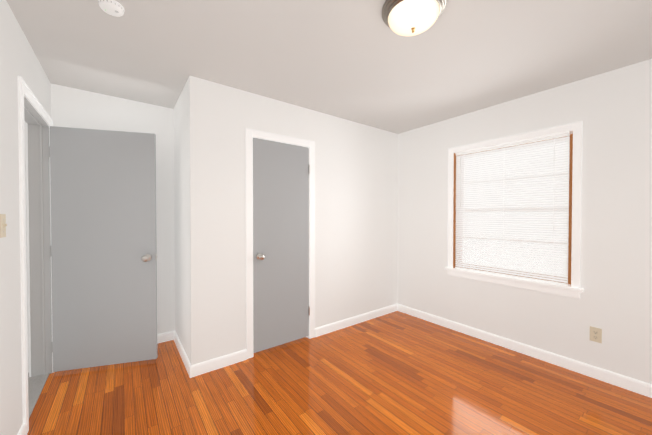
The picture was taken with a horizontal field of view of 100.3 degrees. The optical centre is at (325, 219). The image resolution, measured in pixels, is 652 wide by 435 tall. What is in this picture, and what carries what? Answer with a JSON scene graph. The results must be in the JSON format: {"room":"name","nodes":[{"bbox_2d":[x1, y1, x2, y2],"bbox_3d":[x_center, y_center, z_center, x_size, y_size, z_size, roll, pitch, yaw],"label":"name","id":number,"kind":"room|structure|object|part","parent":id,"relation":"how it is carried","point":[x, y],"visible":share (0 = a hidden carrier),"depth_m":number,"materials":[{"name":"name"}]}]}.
{"room":"empty bedroom","nodes":[
{"label":"empty bedroom","id":0,"kind":"room"},
{"bbox_2d":[0,0,50,434],"bbox_3d":[-1.222,0.081,0.738,0.120,2.440,3.905,-1,1,-37],"label":"wall","id":1,"kind":"structure","parent":0,"point":[18,57],"depth_m":1.47,"materials":[{"name":"white paint"}]},
{"bbox_2d":[0,214,6,237],"bbox_3d":[-1.598,0.031,1.352,0.016,0.115,0.070,-1,1,-37],"label":"switch plate","id":2,"kind":"object","parent":1,"relation":"attached to","point":[3,224],"visible":1,"depth_m":1.34,"materials":[{"name":"beige plastic"}]},
{"bbox_2d":[17,423,26,434],"bbox_3d":[-0.886,1.259,0.419,0.015,0.092,2.966,-1,1,-37],"label":"baseboard","id":3,"kind":"structure","parent":1,"relation":"attached to","point":[23,430],"depth_m":1.57,"materials":[{"name":"white wood"}]},
{"bbox_2d":[18,76,53,432],"bbox_3d":[-2.102,0.225,1.914,0.150,2.120,0.908,-1,1,-37],"label":"door frame","id":4,"kind":"structure","parent":1,"relation":"attached to","point":[39,240],"depth_m":2.20,"materials":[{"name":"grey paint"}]},
{"bbox_3d":[-2.156,0.226,1.873,0.015,2.120,0.908,-1,1,-37],"label":"hall door trim","id":5,"kind":"part","parent":4,"relation":"part of","materials":[{"name":"white wood"}]},
{"bbox_2d":[43,126,157,371],"bbox_3d":[-1.912,0.246,2.336,0.820,2.012,0.180,0,1,-16],"label":"bedroom door","id":6,"kind":"structure","parent":1,"relation":"in","point":[104,256],"depth_m":2.32,"materials":[{"name":"grey paint"}]},
{"bbox_3d":[-2.289,0.251,2.247,0.048,1.709,0.002,-1,1,-37],"label":"hall door jamb hinge leaves","id":7,"kind":"part","parent":6,"relation":"part of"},
{"bbox_2d":[28,373,48,417],"bbox_3d":[-1.637,1.331,0.380,1.205,0.070,4.045,-1,1,-37],"label":"floor","id":8,"kind":"structure","parent":0,"point":[36,384],"depth_m":2.06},
{"bbox_2d":[24,84,174,372],"bbox_3d":[-1.506,0.050,3.041,4.870,2.440,0.120,-1,1,-37],"label":"wall","id":9,"kind":"structure","parent":0,"point":[75,108],"depth_m":2.78,"materials":[{"name":"white paint"}]},
{"bbox_2d":[157,331,173,343],"bbox_3d":[-1.979,1.230,2.617,0.905,0.092,0.015,-1,1,-37],"label":"baseboard","id":10,"kind":"structure","parent":9,"relation":"attached to","point":[165,336],"depth_m":2.84,"materials":[{"name":"white wood"}]},
{"bbox_2d":[173,82,188,358],"bbox_3d":[-1.343,0.056,2.616,0.100,2.440,0.755,-1,1,-37],"label":"wall","id":11,"kind":"structure","parent":0,"point":[181,219],"depth_m":2.53,"materials":[{"name":"white paint"}]},
{"bbox_2d":[174,330,190,376],"bbox_3d":[-1.359,1.231,2.557,0.015,0.092,0.854,-1,1,-37],"label":"baseboard","id":12,"kind":"structure","parent":11,"relation":"attached to","point":[184,357],"depth_m":2.47,"materials":[{"name":"white wood"}]},
{"bbox_2d":[187,76,397,364],"bbox_3d":[-0.083,0.051,3.027,2.610,2.440,0.100,-1,1,-37],"label":"wall","id":13,"kind":"structure","parent":0,"point":[356,199],"depth_m":2.68,"materials":[{"name":"white paint"}]},
{"bbox_2d":[189,349,246,377],"bbox_3d":[-0.915,1.234,2.346,0.472,0.092,0.015,-1,1,-37],"label":"baseboard","id":14,"kind":"structure","parent":13,"relation":"attached to","point":[216,363],"depth_m":2.33,"materials":[{"name":"white wood"}]},
{"bbox_2d":[245,128,314,358],"bbox_3d":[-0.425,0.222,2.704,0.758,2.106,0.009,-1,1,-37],"label":"door frame","id":15,"kind":"structure","parent":13,"relation":"attached to","point":[250,134],"depth_m":2.52,"materials":[{"name":"white wood"}]},
{"bbox_2d":[253,138,309,352],"bbox_3d":[-0.414,0.243,2.697,0.623,2.003,0.108,-1,1,-37],"label":"closet door","id":16,"kind":"structure","parent":13,"relation":"in","point":[281,306],"depth_m":2.69,"materials":[{"name":"grey paint"}]},
{"bbox_2d":[315,304,396,336],"bbox_3d":[0.432,1.220,3.357,1.380,0.092,0.015,-1,1,-37],"label":"baseboard","id":17,"kind":"structure","parent":13,"relation":"attached to","point":[334,326],"depth_m":3.27,"materials":[{"name":"white wood"}]},
{"bbox_2d":[6,0,651,133],"bbox_3d":[-0.218,-1.189,1.475,5.070,0.080,4.145,-1,1,-37],"label":"ceiling","id":18,"kind":"structure","parent":0,"point":[360,61],"depth_m":1.86,"materials":[{"name":"grey paint"}]},
{"bbox_2d":[98,0,124,16],"bbox_3d":[-1.150,-1.132,1.460,0.112,0.034,0.112,-1,1,-37],"label":"smoke detector","id":19,"kind":"object","parent":18,"relation":"attached to","point":[113,8],"visible":1,"depth_m":1.44,"materials":[{"name":"white plastic"}]},
{"bbox_2d":[382,0,446,35],"bbox_3d":[0.474,-1.083,1.479,0.336,0.133,0.336,-1,1,-37],"label":"flush-mount ceiling light","id":20,"kind":"object","parent":18,"relation":"attached to","point":[408,17],"visible":1,"depth_m":1.43,"materials":[{"name":"white glass"}]},
{"bbox_2d":[27,311,651,434],"bbox_3d":[0.270,1.317,1.812,3.565,0.060,4.045,-1,1,-37],"label":"floor","id":21,"kind":"structure","parent":0,"point":[397,373],"depth_m":2.00,"materials":[{"name":"brown wood"}]},
{"bbox_2d":[397,59,651,383],"bbox_3d":[1.730,0.051,2.953,0.200,2.440,4.145,-1,1,-37],"label":"wall","id":22,"kind":"structure","parent":0,"point":[611,110],"depth_m":2.26,"materials":[{"name":"white paint"}]},
{"bbox_2d":[453,130,572,284],"bbox_3d":[1.832,-0.089,2.761,0.135,1.366,1.056,-1,1,-37],"label":"liner","id":23,"kind":"object","parent":22,"relation":"attached to","point":[454,223],"visible":0.25,"depth_m":3.13,"materials":[{"name":"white wood"}]},
{"bbox_2d":[457,134,572,283],"bbox_3d":[1.864,-0.096,2.784,0.054,1.318,1.022,-1,1,-37],"label":"window","id":24,"kind":"structure","parent":23,"relation":"attached to","point":[569,247],"depth_m":2.39,"materials":[{"name":"brown wood"}]},
{"bbox_3d":[1.876,-0.417,2.789,0.024,0.677,1.022,-1,1,-37],"label":"window sash","id":25,"kind":"part","parent":24,"relation":"part of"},
{"bbox_2d":[445,267,583,291],"bbox_3d":[1.790,0.578,2.738,0.120,0.027,1.192,-1,1,-37],"label":"window sill","id":26,"kind":"structure","parent":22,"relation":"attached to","point":[548,284],"depth_m":2.58,"materials":[{"name":"white wood"}]},
{"bbox_2d":[448,121,582,298],"bbox_3d":[1.770,-0.082,2.714,0.020,1.471,1.148,-1,1,-37],"label":"window frame","id":27,"kind":"structure","parent":22,"relation":"in","point":[576,127],"depth_m":2.39,"materials":[{"name":"white wood"}]},
{"bbox_2d":[455,132,569,284],"bbox_3d":[1.793,-0.095,2.742,0.038,1.317,0.993,-1,1,-37],"label":"window blinds","id":28,"kind":"object","parent":27,"relation":"attached to","point":[511,195],"visible":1,"depth_m":2.66,"materials":[{"name":"fabric"}]},
{"bbox_3d":[1.773,0.623,2.726,0.013,0.062,1.148,-1,1,-37],"label":"window trim apron","id":29,"kind":"part","parent":27,"relation":"part of","materials":[{"name":"white wood"}]},
{"bbox_2d":[397,304,651,397],"bbox_3d":[1.900,1.231,2.562,0.015,0.092,3.050,-1,1,-37],"label":"baseboard","id":30,"kind":"structure","parent":22,"relation":"attached to","point":[628,383],"depth_m":2.46,"materials":[{"name":"white wood"}]},
{"bbox_2d":[590,326,601,342],"bbox_3d":[2.176,0.929,2.197,0.007,0.115,0.070,-1,1,-37],"label":"duplex electrical outlet","id":31,"kind":"object","parent":22,"relation":"attached to","point":[595,334],"visible":1,"depth_m":2.19,"materials":[{"name":"beige plastic"}]},
{"label":"outside","id":32,"kind":"structure","parent":0,"visible":0},
{"bbox_2d":[463,233,565,275],"bbox_3d":[2.345,-0.282,3.220,0.010,4.100,5.300,-1,1,-37],"label":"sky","id":33,"kind":"structure","parent":32,"point":[513,255],"depth_m":3.28,"materials":[{"name":"white"}]}
]}

